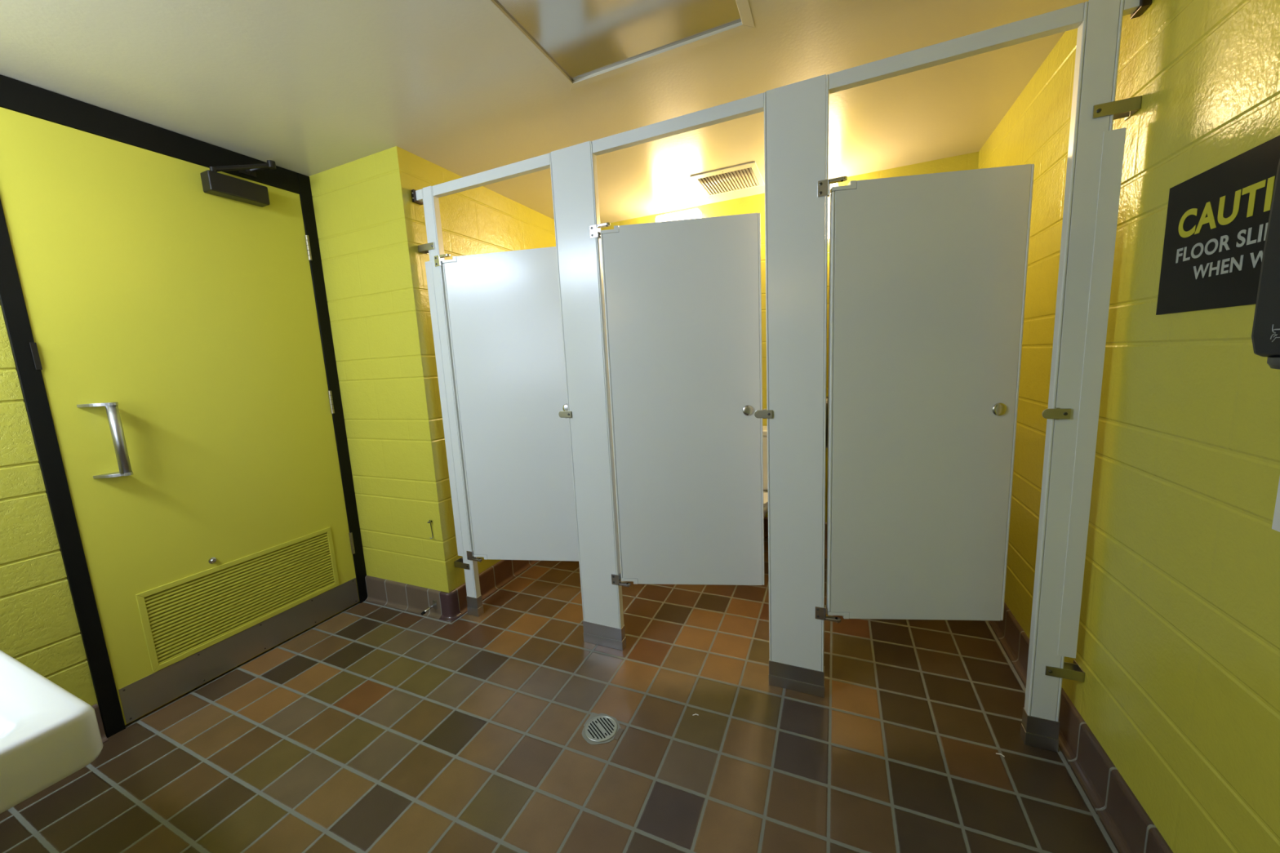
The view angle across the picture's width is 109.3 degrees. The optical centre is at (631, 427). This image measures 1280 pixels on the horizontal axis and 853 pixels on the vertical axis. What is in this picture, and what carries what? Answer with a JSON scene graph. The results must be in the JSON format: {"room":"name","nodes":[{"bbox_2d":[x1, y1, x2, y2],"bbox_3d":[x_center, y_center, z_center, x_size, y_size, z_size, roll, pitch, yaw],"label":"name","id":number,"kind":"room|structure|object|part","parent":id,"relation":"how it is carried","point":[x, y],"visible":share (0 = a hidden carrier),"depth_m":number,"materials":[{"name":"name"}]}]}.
{"room":"public restroom","nodes":[
{"label":"public restroom","id":0,"kind":"room"},
{"bbox_2d":[0,305,105,733],"bbox_3d":[-2.178,0.079,1.105,0.100,2.260,0.877,1,9,24],"label":"wall","id":1,"kind":"structure","parent":0,"point":[39,627],"depth_m":1.48,"materials":[{"name":"yellow brick"}]},
{"bbox_2d":[91,703,108,743],"bbox_3d":[-2.064,1.119,1.227,0.031,0.138,0.874,1,9,24],"label":"baseboard","id":2,"kind":"structure","parent":1,"relation":"attached to","point":[104,739],"depth_m":1.62,"materials":[{"name":"brown tile"}]},
{"bbox_2d":[0,106,359,724],"bbox_3d":[-1.722,-0.051,1.926,0.149,2.196,0.940,1,9,24],"label":"door","id":3,"kind":"structure","parent":1,"relation":"in","point":[176,348],"depth_m":1.81,"materials":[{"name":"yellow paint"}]},
{"bbox_3d":[-1.939,-0.231,1.480,0.004,0.088,0.014,1,9,24],"label":"strike plate","id":4,"kind":"part","parent":3,"relation":"part of","materials":[{"name":"brown metal"}]},
{"bbox_3d":[-1.859,-0.078,1.585,0.079,0.010,0.079,1,9,24],"label":"handle plate","id":5,"kind":"part","parent":3,"relation":"part of","materials":[{"name":"silver metal"}]},
{"bbox_3d":[-1.845,0.172,1.621,0.079,0.010,0.079,1,9,24],"label":"handle plate","id":6,"kind":"part","parent":3,"relation":"part of","materials":[{"name":"silver metal"}]},
{"bbox_3d":[-1.821,0.044,1.615,0.030,0.244,0.030,1,9,24],"label":"handle","id":7,"kind":"part","parent":3,"relation":"part of","materials":[{"name":"silver metal"}]},
{"bbox_3d":[-1.756,0.561,1.908,0.016,0.026,0.026,1,9,24],"label":"lock knob","id":8,"kind":"part","parent":3,"relation":"part of","materials":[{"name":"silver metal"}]},
{"bbox_3d":[-1.700,0.731,2.051,0.006,0.321,0.727,1,9,24],"label":"grille frame","id":9,"kind":"part","parent":3,"relation":"part of","materials":[{"name":"yellow metal"}]},
{"bbox_3d":[-1.689,0.962,2.085,0.002,0.140,0.912,1,9,24],"label":"kick plate","id":10,"kind":"part","parent":3,"relation":"part of","materials":[{"name":"grey metal"}]},
{"bbox_3d":[-1.682,-1.116,1.968,0.076,0.108,0.231,4,11,41],"label":"closer arm","id":11,"kind":"part","parent":3,"relation":"part of","materials":[{"name":"brown metal"}]},
{"bbox_2d":[309,146,555,592],"bbox_3d":[-0.945,-0.255,2.965,0.623,2.260,1.527,1,9,24],"label":"wall","id":12,"kind":"structure","parent":0,"point":[371,230],"depth_m":2.25,"materials":[{"name":"yellow paint"}]},
{"bbox_2d":[0,74,367,737],"bbox_3d":[-1.787,-0.056,1.962,0.110,2.233,1.025,1,9,24],"label":"door frame","id":13,"kind":"structure","parent":12,"relation":"attached to","point":[16,95],"depth_m":1.59,"materials":[{"name":"black metal"}]},
{"bbox_2d":[364,575,441,619],"bbox_3d":[-1.230,0.902,2.424,0.566,0.138,0.031,1,9,24],"label":"baseboard","id":14,"kind":"structure","parent":12,"relation":"attached to","point":[415,599],"depth_m":2.42,"materials":[{"name":"brown tile"}]},
{"bbox_2d":[411,189,423,204],"bbox_3d":[-0.963,-1.053,2.072,0.056,0.053,0.052,1,9,24],"label":"bracket","id":15,"kind":"object","parent":12,"relation":"attached to","point":[416,195],"visible":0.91,"depth_m":2.06,"materials":[{"name":"silver metal"}]},
{"bbox_3d":[-0.955,-1.055,2.069,0.038,0.042,0.029,1,9,24],"label":"rail","id":16,"kind":"part","parent":15,"relation":"part of","materials":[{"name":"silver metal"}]},
{"bbox_2d":[421,600,436,615],"bbox_3d":[-1.021,0.913,2.288,0.022,0.044,0.085,1,9,24],"label":"door stop","id":17,"kind":"object","parent":12,"relation":"attached to","point":[434,602],"visible":1,"depth_m":2.31,"materials":[{"name":"silver metal"}]},
{"bbox_3d":[-1.018,0.915,2.294,0.012,0.017,0.068,1,9,24],"label":"rod","id":18,"kind":"part","parent":17,"relation":"part of","materials":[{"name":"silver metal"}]},
{"bbox_3d":[-1.004,0.907,2.325,0.022,0.044,0.004,1,9,24],"label":"mounting plate","id":19,"kind":"part","parent":17,"relation":"part of","materials":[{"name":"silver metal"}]},
{"bbox_2d":[427,520,433,538],"bbox_3d":[-0.997,0.508,2.258,0.019,0.100,0.025,1,9,24],"label":"hook","id":20,"kind":"object","parent":12,"relation":"attached to","point":[429,522],"visible":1,"depth_m":2.26,"materials":[{"name":"grey"}]},
{"bbox_2d":[439,588,462,621],"bbox_3d":[-0.922,0.902,2.308,0.084,0.138,0.074,1,9,24],"label":"tile","id":21,"kind":"structure","parent":12,"relation":"attached to","point":[451,611],"depth_m":2.30,"materials":[{"name":"brown tile"}]},
{"bbox_2d":[455,560,538,614],"bbox_3d":[-0.582,0.784,3.002,0.031,0.138,1.482,1,9,24],"label":"baseboard","id":22,"kind":"structure","parent":12,"relation":"attached to","point":[497,575],"depth_m":2.59,"materials":[{"name":"brown tile"}]},
{"bbox_2d":[0,0,1088,223],"bbox_3d":[-0.278,-1.224,1.447,3.262,0.060,3.629,1,9,24],"label":"ceiling","id":23,"kind":"structure","parent":0,"point":[308,87],"depth_m":1.58,"materials":[{"name":"white paint"}]},
{"bbox_2d":[477,0,755,90],"bbox_3d":[-0.182,-1.130,0.941,0.659,0.014,1.278,1,9,24],"label":"panel","id":24,"kind":"object","parent":23,"relation":"attached to","point":[583,37],"visible":1,"depth_m":1.37,"materials":[{"name":"grey"}]},
{"bbox_2d":[689,161,764,196],"bbox_3d":[0.555,-1.396,2.578,0.348,0.010,0.362,1,9,24],"label":"ceiling vent","id":25,"kind":"object","parent":23,"relation":"in","point":[747,175],"visible":1,"depth_m":2.55,"materials":[{"name":"beige metal"}]},
{"bbox_2d":[0,537,1119,852],"bbox_3d":[-0.204,1.024,1.792,3.202,0.030,3.469,1,9,24],"label":"floor","id":26,"kind":"structure","parent":0,"point":[370,728],"depth_m":1.49,"materials":[{"name":"tile"}]},
{"bbox_2d":[417,186,484,617],"bbox_3d":[-0.851,-0.059,2.202,0.176,2.062,0.068,1,9,24],"label":"pilaster","id":27,"kind":"object","parent":26,"relation":"on","point":[434,247],"visible":0.98,"depth_m":2.17,"materials":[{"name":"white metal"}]},
{"bbox_3d":[-0.883,-0.106,2.197,0.007,1.962,0.033,1,9,24],"label":"edge trim","id":28,"kind":"part","parent":27,"relation":"part of","materials":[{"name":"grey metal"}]},
{"bbox_2d":[432,153,550,197],"bbox_3d":[-0.594,-1.051,1.908,0.619,0.042,0.029,1,9,24],"label":"headrail","id":29,"kind":"object","parent":27,"relation":"attached to","point":[541,162],"visible":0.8,"depth_m":1.89,"materials":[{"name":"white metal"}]},
{"bbox_2d":[441,246,578,561],"bbox_3d":[-0.526,-0.065,2.121,0.593,1.444,0.032,-2,8,10],"label":"door","id":30,"kind":"structure","parent":27,"relation":"attached to","point":[504,308],"depth_m":2.11,"materials":[{"name":"grey metal"}]},
{"bbox_3d":[-0.814,-0.057,2.172,0.008,1.394,0.026,-2,8,9],"label":"edge trim","id":31,"kind":"part","parent":30,"relation":"part of","materials":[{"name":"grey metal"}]},
{"bbox_3d":[-0.291,-0.086,2.066,0.042,0.042,0.006,-2,8,10],"label":"latch knob","id":32,"kind":"part","parent":30,"relation":"part of","materials":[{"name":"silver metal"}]},
{"bbox_2d":[549,141,631,650],"bbox_3d":[-0.168,-0.050,1.881,0.286,2.062,0.046,1,9,24],"label":"pilaster","id":33,"kind":"object","parent":26,"relation":"on","point":[573,169],"visible":0.97,"depth_m":1.85,"materials":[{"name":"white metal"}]},
{"bbox_3d":[-0.258,-0.099,1.917,0.007,1.962,0.033,1,9,24],"label":"edge trim","id":34,"kind":"part","parent":33,"relation":"part of","materials":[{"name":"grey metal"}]},
{"bbox_3d":[-0.091,-0.097,1.843,0.007,1.962,0.033,1,9,24],"label":"edge trim","id":35,"kind":"part","parent":33,"relation":"part of","materials":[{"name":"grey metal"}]},
{"bbox_2d":[600,213,764,585],"bbox_3d":[0.215,-0.058,1.799,0.593,1.444,0.032,-2,8,8],"label":"door","id":36,"kind":"structure","parent":33,"relation":"attached to","point":[682,298],"depth_m":1.78,"materials":[{"name":"grey metal"}]},
{"bbox_3d":[-0.074,-0.049,1.840,0.008,1.394,0.026,-2,8,8],"label":"edge trim","id":37,"kind":"part","parent":36,"relation":"part of","materials":[{"name":"grey metal"}]},
{"bbox_3d":[0.452,-0.064,1.755,0.042,0.042,0.006,-2,8,7],"label":"latch knob","id":38,"kind":"part","parent":36,"relation":"part of","materials":[{"name":"silver metal"}]},
{"bbox_3d":[0.505,-0.069,1.764,0.008,1.442,0.026,-2,8,8],"label":"edge trim","id":39,"kind":"part","parent":36,"relation":"part of","materials":[{"name":"grey metal"}]},
{"bbox_2d":[582,712,623,744],"bbox_3d":[-0.100,1.035,1.555,0.139,0.004,0.133,1,9,24],"label":"floor drain","id":40,"kind":"object","parent":26,"relation":"on","point":[600,728],"visible":1,"depth_m":1.55,"materials":[{"name":"grey metal"}]},
{"bbox_2d":[363,560,1118,852],"bbox_3d":[-0.173,0.942,1.764,3.018,0.136,3.429,1,9,24],"label":"baseboard","id":41,"kind":"structure","parent":26,"relation":"on","point":[1073,777],"depth_m":1.64,"materials":[{"name":"grey"}]},
{"bbox_2d":[762,426,768,517],"bbox_3d":[0.685,0.422,2.813,0.420,0.775,0.655,1,9,24],"label":"toilet","id":42,"kind":"object","parent":26,"relation":"on","point":[764,428],"visible":0.02,"depth_m":2.84,"materials":[{"name":"white ceramic"}]},
{"bbox_3d":[0.768,0.214,2.993,0.400,0.354,0.190,1,9,24],"label":"tank","id":43,"kind":"part","parent":42,"relation":"part of","materials":[{"name":"white ceramic"}]},
{"bbox_3d":[0.756,0.021,2.963,0.420,0.034,0.205,1,9,24],"label":"tank lid","id":44,"kind":"part","parent":42,"relation":"part of","materials":[{"name":"white ceramic"}]},
{"bbox_3d":[0.630,0.434,2.691,0.369,0.018,0.375,1,9,24],"label":"seat","id":45,"kind":"part","parent":42,"relation":"part of","materials":[{"name":"white plastic"}]},
{"bbox_3d":[0.680,0.620,2.807,0.355,0.385,0.580,1,9,24],"label":"bowl","id":46,"kind":"part","parent":42,"relation":"part of","materials":[{"name":"white ceramic"}]},
{"bbox_2d":[754,74,847,697],"bbox_3d":[0.570,-0.041,1.551,0.285,2.062,0.046,1,9,24],"label":"pilaster","id":47,"kind":"object","parent":26,"relation":"on","point":[797,184],"visible":1,"depth_m":1.52,"materials":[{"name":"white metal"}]},
{"bbox_2d":[591,93,764,155],"bbox_3d":[0.143,-1.042,1.577,0.618,0.042,0.029,1,9,24],"label":"headrail","id":48,"kind":"object","parent":47,"relation":"attached to","point":[753,104],"visible":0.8,"depth_m":1.55,"materials":[{"name":"grey metal"}]},
{"bbox_3d":[0.480,-0.090,1.587,0.007,1.962,0.033,1,9,24],"label":"edge trim","id":49,"kind":"part","parent":47,"relation":"part of","materials":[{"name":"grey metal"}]},
{"bbox_3d":[0.563,-0.090,1.549,0.174,1.964,0.032,1,9,24],"label":"panel","id":50,"kind":"part","parent":47,"relation":"part of","materials":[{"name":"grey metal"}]},
{"bbox_3d":[0.646,-0.089,1.512,0.007,1.962,0.033,1,9,24],"label":"edge trim","id":51,"kind":"part","parent":47,"relation":"part of","materials":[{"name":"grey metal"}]},
{"bbox_2d":[826,164,1034,620],"bbox_3d":[0.939,-0.050,1.474,0.568,1.444,0.032,-2,8,7],"label":"door","id":52,"kind":"structure","parent":47,"relation":"attached to","point":[928,272],"depth_m":1.45,"materials":[{"name":"grey metal"}]},
{"bbox_3d":[0.662,-0.040,1.510,0.008,1.394,0.026,-2,8,7],"label":"edge trim","id":53,"kind":"part","parent":52,"relation":"part of","materials":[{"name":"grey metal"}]},
{"bbox_3d":[1.165,-0.056,1.434,0.042,0.042,0.006,-2,8,7],"label":"latch knob","id":54,"kind":"part","parent":52,"relation":"part of","materials":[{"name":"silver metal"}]},
{"bbox_3d":[1.217,-0.060,1.444,0.008,1.442,0.026,-2,8,7],"label":"edge trim","id":55,"kind":"part","parent":52,"relation":"part of","materials":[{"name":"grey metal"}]},
{"bbox_2d":[1020,0,1142,752],"bbox_3d":[1.228,-0.036,1.269,0.144,2.062,0.070,1,9,24],"label":"pilaster","id":56,"kind":"object","parent":26,"relation":"on","point":[1095,152],"visible":0.99,"depth_m":1.23,"materials":[{"name":"white metal"}]},
{"bbox_2d":[828,2,1084,93],"bbox_3d":[0.863,-1.034,1.255,0.578,0.042,0.029,1,9,24],"label":"headrail","id":57,"kind":"object","parent":56,"relation":"attached to","point":[1069,18],"visible":1,"depth_m":1.23,"materials":[{"name":"grey metal"}]},
{"bbox_3d":[1.181,-0.083,1.273,0.007,1.962,0.033,1,9,24],"label":"edge trim","id":58,"kind":"part","parent":56,"relation":"part of","materials":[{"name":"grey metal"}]},
{"bbox_3d":[1.242,-0.082,1.245,0.007,1.962,0.033,1,9,24],"label":"edge trim","id":59,"kind":"part","parent":56,"relation":"part of","materials":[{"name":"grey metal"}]},
{"bbox_2d":[600,151,978,522],"bbox_3d":[0.782,-0.362,3.072,2.439,2.260,0.100,1,9,24],"label":"wall","id":60,"kind":"structure","parent":0,"point":[754,203],"depth_m":2.85,"materials":[{"name":"yellow paint"}]},
{"bbox_2d":[655,208,702,222],"bbox_3d":[0.321,-1.264,3.014,0.300,0.292,0.104,1,9,24],"label":"wall lamp","id":61,"kind":"object","parent":60,"relation":"attached to","point":[695,213],"visible":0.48,"depth_m":2.94,"materials":[{"name":"white plastic"}]},
{"bbox_2d":[764,516,826,544],"bbox_3d":[0.811,0.687,3.163,2.359,0.138,0.031,1,9,24],"label":"baseboard","id":62,"kind":"structure","parent":60,"relation":"attached to","point":[766,519],"depth_m":3.11,"materials":[{"name":"brown tile"}]},
{"bbox_2d":[827,182,838,238],"bbox_3d":[1.057,-1.256,2.684,0.300,0.292,0.104,1,9,24],"label":"wall lamp","id":63,"kind":"object","parent":60,"relation":"attached to","point":[835,184],"visible":0.06,"depth_m":2.59,"materials":[{"name":"white plastic"}]},
{"bbox_3d":[0.864,-0.152,2.220,0.032,1.440,1.434,1,9,24],"label":"divider","id":64,"kind":"object","parent":60,"relation":"attached to","visible":0},
{"bbox_2d":[826,396,827,448],"bbox_3d":[0.969,-0.018,2.315,0.090,0.275,0.260,1,9,24],"label":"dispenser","id":65,"kind":"object","parent":64,"relation":"attached to","point":[826,397],"visible":0.04,"depth_m":2.20,"materials":[{"name":"black"}]},
{"bbox_2d":[977,0,1279,852],"bbox_3d":[1.225,-0.081,0.963,0.100,2.260,3.429,1,9,24],"label":"wall","id":66,"kind":"structure","parent":0,"point":[1178,653],"depth_m":0.99,"materials":[{"name":"yellow paint"}]},
{"bbox_2d":[988,601,1173,852],"bbox_3d":[1.220,0.957,1.139,0.031,0.138,3.429,1,9,24],"label":"baseboard","id":67,"kind":"structure","parent":66,"relation":"attached to","point":[1129,826],"depth_m":1.24,"materials":[{"name":"brown tile"}]},
{"bbox_2d":[1122,0,1151,18],"bbox_3d":[1.215,-1.028,1.096,0.046,0.053,0.052,1,9,24],"label":"bracket","id":68,"kind":"object","parent":66,"relation":"attached to","point":[1135,8],"visible":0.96,"depth_m":1.09,"materials":[{"name":"silver metal"}]},
{"bbox_3d":[1.207,-1.030,1.101,0.028,0.042,0.029,1,9,24],"label":"rail","id":69,"kind":"part","parent":68,"relation":"part of","materials":[{"name":"grey metal"}]},
{"bbox_2d":[1155,135,1279,315],"bbox_3d":[1.103,-0.357,0.814,0.004,0.272,0.458,1,9,24],"label":"caution sign","id":70,"kind":"object","parent":66,"relation":"attached to","point":[1217,219],"visible":0.91,"depth_m":0.87,"materials":[{"name":"black plastic"}]},
{"bbox_2d":[1251,159,1279,369],"bbox_3d":[0.942,-0.262,0.583,0.109,0.376,0.174,1,9,24],"label":"soap dispenser","id":71,"kind":"object","parent":66,"relation":"attached to","point":[1265,335],"visible":1,"depth_m":0.65,"materials":[{"name":"black plastic"}]},
{"bbox_2d":[1271,477,1279,532],"bbox_3d":[1.053,0.116,0.715,0.006,0.121,0.074,1,9,24],"label":"wall plate","id":72,"kind":"object","parent":66,"relation":"attached to","point":[1276,521],"visible":1,"depth_m":0.75,"materials":[{"name":"white plastic"}]},
{"bbox_3d":[-0.933,0.170,0.019,3.062,2.260,0.100,1,9,24],"label":"wall","id":73,"kind":"structure","parent":0,"visible":0},
{"bbox_2d":[0,649,102,813],"bbox_3d":[-1.320,0.424,0.592,1.067,0.279,0.543,1,9,24],"label":"basin","id":74,"kind":"object","parent":73,"relation":"attached to","point":[48,734],"visible":1,"depth_m":0.60,"materials":[{"name":"white glazed porcelain"}]}
]}

